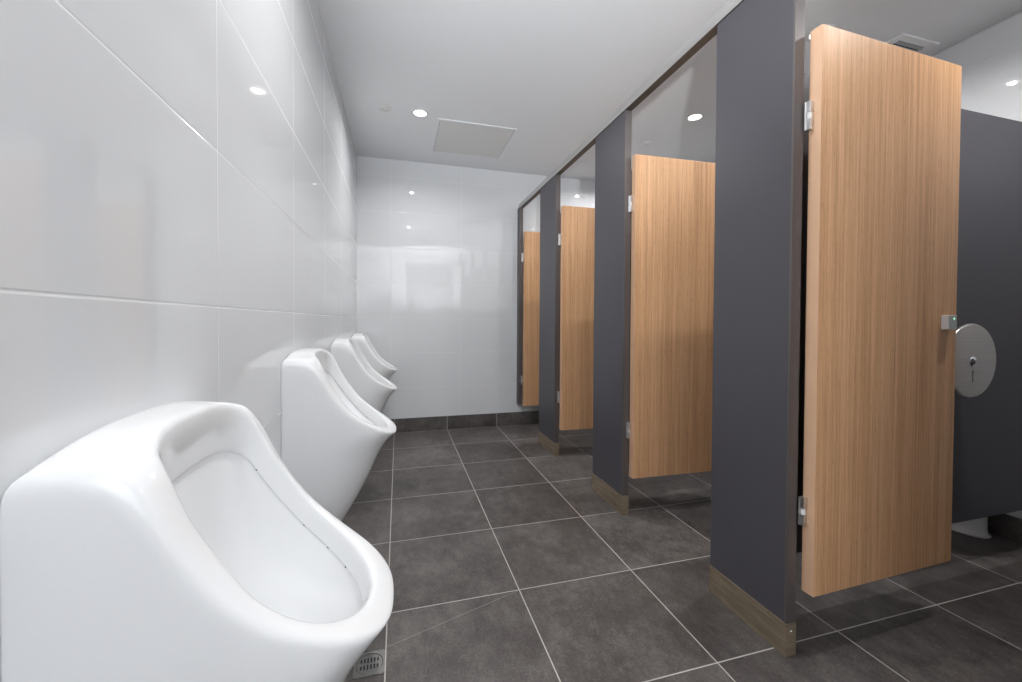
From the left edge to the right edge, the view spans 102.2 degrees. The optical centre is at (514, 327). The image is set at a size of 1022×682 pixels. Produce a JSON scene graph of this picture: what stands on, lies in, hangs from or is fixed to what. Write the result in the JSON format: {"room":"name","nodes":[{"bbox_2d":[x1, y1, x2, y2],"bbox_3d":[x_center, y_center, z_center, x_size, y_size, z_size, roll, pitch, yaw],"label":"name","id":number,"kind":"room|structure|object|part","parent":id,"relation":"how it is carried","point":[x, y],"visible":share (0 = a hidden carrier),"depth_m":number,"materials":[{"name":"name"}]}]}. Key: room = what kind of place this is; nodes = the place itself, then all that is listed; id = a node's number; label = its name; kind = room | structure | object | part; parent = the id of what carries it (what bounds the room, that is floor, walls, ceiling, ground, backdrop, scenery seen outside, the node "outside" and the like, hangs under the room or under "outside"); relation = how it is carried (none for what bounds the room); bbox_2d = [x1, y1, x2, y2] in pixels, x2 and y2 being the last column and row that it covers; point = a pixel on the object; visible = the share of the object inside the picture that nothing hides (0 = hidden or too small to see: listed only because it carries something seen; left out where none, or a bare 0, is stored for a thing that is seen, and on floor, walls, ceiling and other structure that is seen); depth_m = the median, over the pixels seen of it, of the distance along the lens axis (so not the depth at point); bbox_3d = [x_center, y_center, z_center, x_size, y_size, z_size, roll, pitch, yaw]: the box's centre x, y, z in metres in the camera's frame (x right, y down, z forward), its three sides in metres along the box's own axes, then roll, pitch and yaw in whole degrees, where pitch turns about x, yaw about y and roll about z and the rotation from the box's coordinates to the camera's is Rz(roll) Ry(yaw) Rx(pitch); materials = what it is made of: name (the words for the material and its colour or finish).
{"room":"public restroom","nodes":[
{"label":"public restroom","id":0,"kind":"room"},
{"bbox_2d":[0,0,356,681],"bbox_3d":[-0.666,-0.224,0.938,0.100,2.327,5.366,0,1,-16],"label":"wall","id":1,"kind":"structure","parent":0,"point":[178,178],"depth_m":0.61,"materials":[{"name":"white tile"}]},
{"bbox_2d":[0,401,393,681],"bbox_3d":[-0.342,0.456,0.581,0.330,0.697,0.358,0,1,-16],"label":"urinal","id":2,"kind":"object","parent":1,"relation":"attached to","point":[173,541],"visible":1,"depth_m":0.42,"materials":[{"name":"white ceramic"}]},
{"bbox_2d":[281,348,395,521],"bbox_3d":[-0.586,0.418,1.445,0.330,0.697,0.358,0,1,-16],"label":"urinal","id":3,"kind":"object","parent":1,"relation":"attached to","point":[332,439],"visible":0.8,"depth_m":1.27,"materials":[{"name":"white ceramic"}]},
{"bbox_2d":[330,337,396,412],"bbox_3d":[-0.838,0.402,2.337,0.330,0.697,0.358,0,1,-16],"label":"urinal","id":4,"kind":"object","parent":1,"relation":"attached to","point":[373,388],"visible":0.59,"depth_m":2.18,"materials":[{"name":"white ceramic"}]},
{"bbox_2d":[351,333,397,379],"bbox_3d":[-1.092,0.387,3.241,0.330,0.697,0.358,0,1,-16],"label":"urinal","id":5,"kind":"object","parent":1,"relation":"attached to","point":[385,369],"visible":0.4,"depth_m":3.09,"materials":[{"name":"white ceramic"}]},
{"bbox_2d":[357,156,594,418],"bbox_3d":[0.095,-0.266,3.888,2.964,2.327,0.100,0,1,-16],"label":"wall","id":6,"kind":"structure","parent":0,"point":[437,243],"depth_m":3.63,"materials":[{"name":"white tile"}]},
{"bbox_2d":[390,411,538,432],"bbox_3d":[0.104,0.840,3.852,2.946,0.118,0.010,0,1,-16],"label":"baseboard","id":7,"kind":"structure","parent":6,"relation":"attached to","point":[526,417],"depth_m":3.69,"materials":[{"name":"tile"}]},
{"bbox_2d":[516,207,522,404],"bbox_3d":[0.046,-0.199,3.786,0.034,1.796,0.071,0,1,-16],"label":"filler panel","id":8,"kind":"object","parent":6,"relation":"attached to","point":[520,209],"visible":1,"depth_m":3.76,"materials":[{"name":"grey laminate"}]},
{"bbox_3d":[0.045,-0.199,3.788,0.031,1.796,0.068,0,1,-16],"label":"panel","id":9,"kind":"part","parent":8,"relation":"part of","materials":[{"name":"grey laminate"}]},
{"bbox_2d":[521,231,539,405],"bbox_3d":[0.324,-0.081,3.811,0.538,1.581,0.036,0,1,-16],"label":"door","id":10,"kind":"structure","parent":8,"relation":"attached to","point":[530,255],"depth_m":3.75,"materials":[{"name":"brown wood"}]},
{"bbox_2d":[317,0,1021,180],"bbox_3d":[0.816,-1.435,1.335,3.164,0.100,5.366,0,1,-16],"label":"ceiling","id":11,"kind":"structure","parent":0,"point":[553,72],"depth_m":2.18,"materials":[{"name":"paint"}]},
{"bbox_2d":[378,105,390,111],"bbox_3d":[-0.838,-1.409,2.653,0.082,0.012,0.082,0,1,-16],"label":"smoke detector","id":12,"kind":"object","parent":11,"relation":"attached to","point":[384,108],"visible":1,"depth_m":2.65,"materials":[{"name":"white plastic"}]},
{"bbox_2d":[411,108,428,117],"bbox_3d":[-0.623,-1.413,2.714,0.117,0.004,0.117,0,1,-16],"label":"recessed light","id":13,"kind":"object","parent":11,"relation":"in","point":[421,113],"visible":1,"depth_m":2.71,"materials":[{"name":"white plastic"}]},
{"bbox_2d":[432,118,517,159],"bbox_3d":[-0.325,-1.417,3.128,0.558,0.006,0.568,0,1,-16],"label":"ceiling access panel","id":14,"kind":"object","parent":11,"relation":"attached to","point":[454,137],"visible":1,"depth_m":3.09,"materials":[{"name":"paint"}]},
{"bbox_2d":[640,141,651,145],"bbox_3d":[1.003,-1.407,3.150,0.082,0.012,0.082,0,1,-16],"label":"smoke detector","id":15,"kind":"object","parent":11,"relation":"attached to","point":[644,143],"visible":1,"depth_m":3.14,"materials":[{"name":"white plastic"}]},
{"bbox_2d":[685,113,704,121],"bbox_3d":[1.201,-1.403,2.747,0.117,0.004,0.117,0,1,-16],"label":"recessed light","id":16,"kind":"object","parent":11,"relation":"in","point":[692,117],"visible":1,"depth_m":2.75,"materials":[{"name":"white plastic"}]},
{"bbox_2d":[805,24,835,41],"bbox_3d":[1.441,-1.389,1.945,0.117,0.004,0.117,0,1,-16],"label":"recessed light","id":17,"kind":"object","parent":11,"relation":"in","point":[807,37],"visible":0.11,"depth_m":1.95,"materials":[{"name":"white plastic"}]},
{"bbox_2d":[885,33,939,53],"bbox_3d":[1.913,-1.387,2.097,0.256,0.009,0.256,0,1,-16],"label":"ceiling vent","id":18,"kind":"object","parent":11,"relation":"in","point":[906,41],"visible":0.47,"depth_m":2.00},
{"bbox_2d":[342,423,1021,681],"bbox_3d":[0.802,0.991,1.373,3.164,0.100,5.366,0,1,-16],"label":"floor","id":19,"kind":"structure","parent":0,"point":[502,555],"depth_m":1.46,"materials":[{"name":"tile"}]},
{"bbox_2d":[352,649,384,679],"bbox_3d":[-0.405,0.937,1.150,0.082,0.002,0.086,0,1,-16],"label":"floor drain","id":20,"kind":"object","parent":19,"relation":"on","point":[369,664],"visible":0.99,"depth_m":1.14,"materials":[{"name":"metal"}]},
{"bbox_2d":[538,174,560,455],"bbox_3d":[0.257,-0.087,3.088,0.037,1.996,0.346,0,1,-16],"label":"pilaster","id":21,"kind":"object","parent":19,"relation":"on","point":[550,193],"visible":1,"depth_m":3.02,"materials":[{"name":"grey laminate"}]},
{"bbox_3d":[0.256,-0.087,3.091,0.031,1.996,0.339,0,1,-16],"label":"panel","id":22,"kind":"part","parent":21,"relation":"part of","materials":[{"name":"grey laminate"}]},
{"bbox_3d":[0.252,0.863,3.103,0.037,0.096,0.344,0,1,-16],"label":"kick plate","id":23,"kind":"part","parent":21,"relation":"part of","materials":[{"name":"brown metal"}]},
{"bbox_2d":[557,206,594,429],"bbox_3d":[0.598,-0.067,2.984,0.595,1.581,0.036,0,1,-15],"label":"door","id":24,"kind":"structure","parent":21,"relation":"attached to","point":[576,239],"depth_m":2.92,"materials":[{"name":"brown wood"}]},
{"bbox_2d":[592,110,631,514],"bbox_3d":[0.510,-0.071,2.191,0.037,1.996,0.330,0,1,-16],"label":"pilaster","id":25,"kind":"object","parent":19,"relation":"on","point":[612,248],"visible":1,"depth_m":2.14,"materials":[{"name":"grey laminate"}]},
{"bbox_3d":[0.504,0.878,2.207,0.037,0.096,0.328,0,1,-16],"label":"kick plate","id":26,"kind":"part","parent":25,"relation":"part of","materials":[{"name":"brown metal"}]},
{"bbox_2d":[626,154,714,478],"bbox_3d":[0.850,-0.051,2.091,0.595,1.581,0.036,0,1,-14],"label":"door","id":27,"kind":"structure","parent":25,"relation":"attached to","point":[671,205],"depth_m":2.06,"materials":[{"name":"brown wood"}]},
{"bbox_2d":[709,0,804,657],"bbox_3d":[0.757,-0.056,1.313,0.037,1.996,0.304,0,1,-16],"label":"pilaster","id":28,"kind":"object","parent":19,"relation":"on","point":[760,78],"visible":1,"depth_m":1.28,"materials":[{"name":"grey laminate"}]},
{"bbox_2d":[519,0,743,207],"bbox_3d":[0.755,-1.075,1.324,0.040,0.040,5.166,0,1,-16],"label":"headrail","id":29,"kind":"object","parent":28,"relation":"on","point":[708,30],"visible":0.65,"depth_m":1.79,"materials":[{"name":"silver metal"}]},
{"bbox_3d":[0.752,0.893,1.329,0.037,0.096,0.302,0,1,-16],"label":"kick plate","id":30,"kind":"part","parent":28,"relation":"part of","materials":[{"name":"brown metal"}]},
{"bbox_2d":[798,24,961,596],"bbox_3d":[1.118,-0.040,1.236,0.624,1.587,0.056,0,1,-18],"label":"door","id":31,"kind":"structure","parent":28,"relation":"attached to","point":[882,120],"depth_m":1.21,"materials":[{"name":"brown wood"}]},
{"bbox_3d":[1.369,-0.017,1.288,0.037,0.042,0.001,0,1,-17],"label":"plate","id":32,"kind":"part","parent":31,"relation":"part of","materials":[{"name":"silver metal"}]},
{"bbox_2d":[952,517,991,538],"bbox_3d":[1.929,0.538,1.929,0.489,0.800,0.368,0,1,-16],"label":"toilet","id":33,"kind":"object","parent":19,"relation":"on","point":[978,528],"visible":0.15,"depth_m":1.86,"materials":[{"name":"white ceramic"}]},
{"bbox_2d":[932,12,1021,518],"bbox_3d":[2.284,-0.221,1.770,0.100,2.327,5.366,0,1,-16],"label":"wall","id":34,"kind":"structure","parent":0,"point":[990,60],"depth_m":1.90,"materials":[{"name":"white tile"}]},
{"bbox_2d":[559,213,560,405],"bbox_3d":[1.007,-0.070,3.300,1.526,1.581,0.018,0,1,-16],"label":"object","id":35,"kind":"structure","parent":34,"relation":"attached to","point":[560,213],"depth_m":3.11,"materials":[{"name":"grey laminate"}]},
{"bbox_2d":[628,170,631,463],"bbox_3d":[1.260,-0.054,2.405,1.526,1.581,0.018,0,1,-16],"label":"door frame","id":36,"kind":"structure","parent":34,"relation":"attached to","point":[631,170],"depth_m":2.22,"materials":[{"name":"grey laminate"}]},
{"bbox_2d":[796,75,1021,552],"bbox_3d":[1.506,-0.039,1.530,1.526,1.581,0.018,0,1,-16],"label":"partition","id":37,"kind":"object","parent":34,"relation":"attached to","point":[987,442],"depth_m":1.62,"materials":[{"name":"grey laminate"}]},
{"bbox_2d":[955,323,995,397],"bbox_3d":[1.596,0.115,1.491,0.262,0.262,0.109,0,1,-16],"label":"dispenser","id":38,"kind":"object","parent":37,"relation":"attached to","point":[975,352],"visible":0.64,"depth_m":1.45,"materials":[{"name":"grey metal"}]},
{"bbox_2d":[988,514,1021,543],"bbox_3d":[2.226,0.890,1.767,0.009,0.106,5.156,0,1,-16],"label":"baseboard","id":39,"kind":"structure","parent":34,"relation":"attached to","point":[1007,526],"depth_m":1.84,"materials":[{"name":"tile"}]}
]}

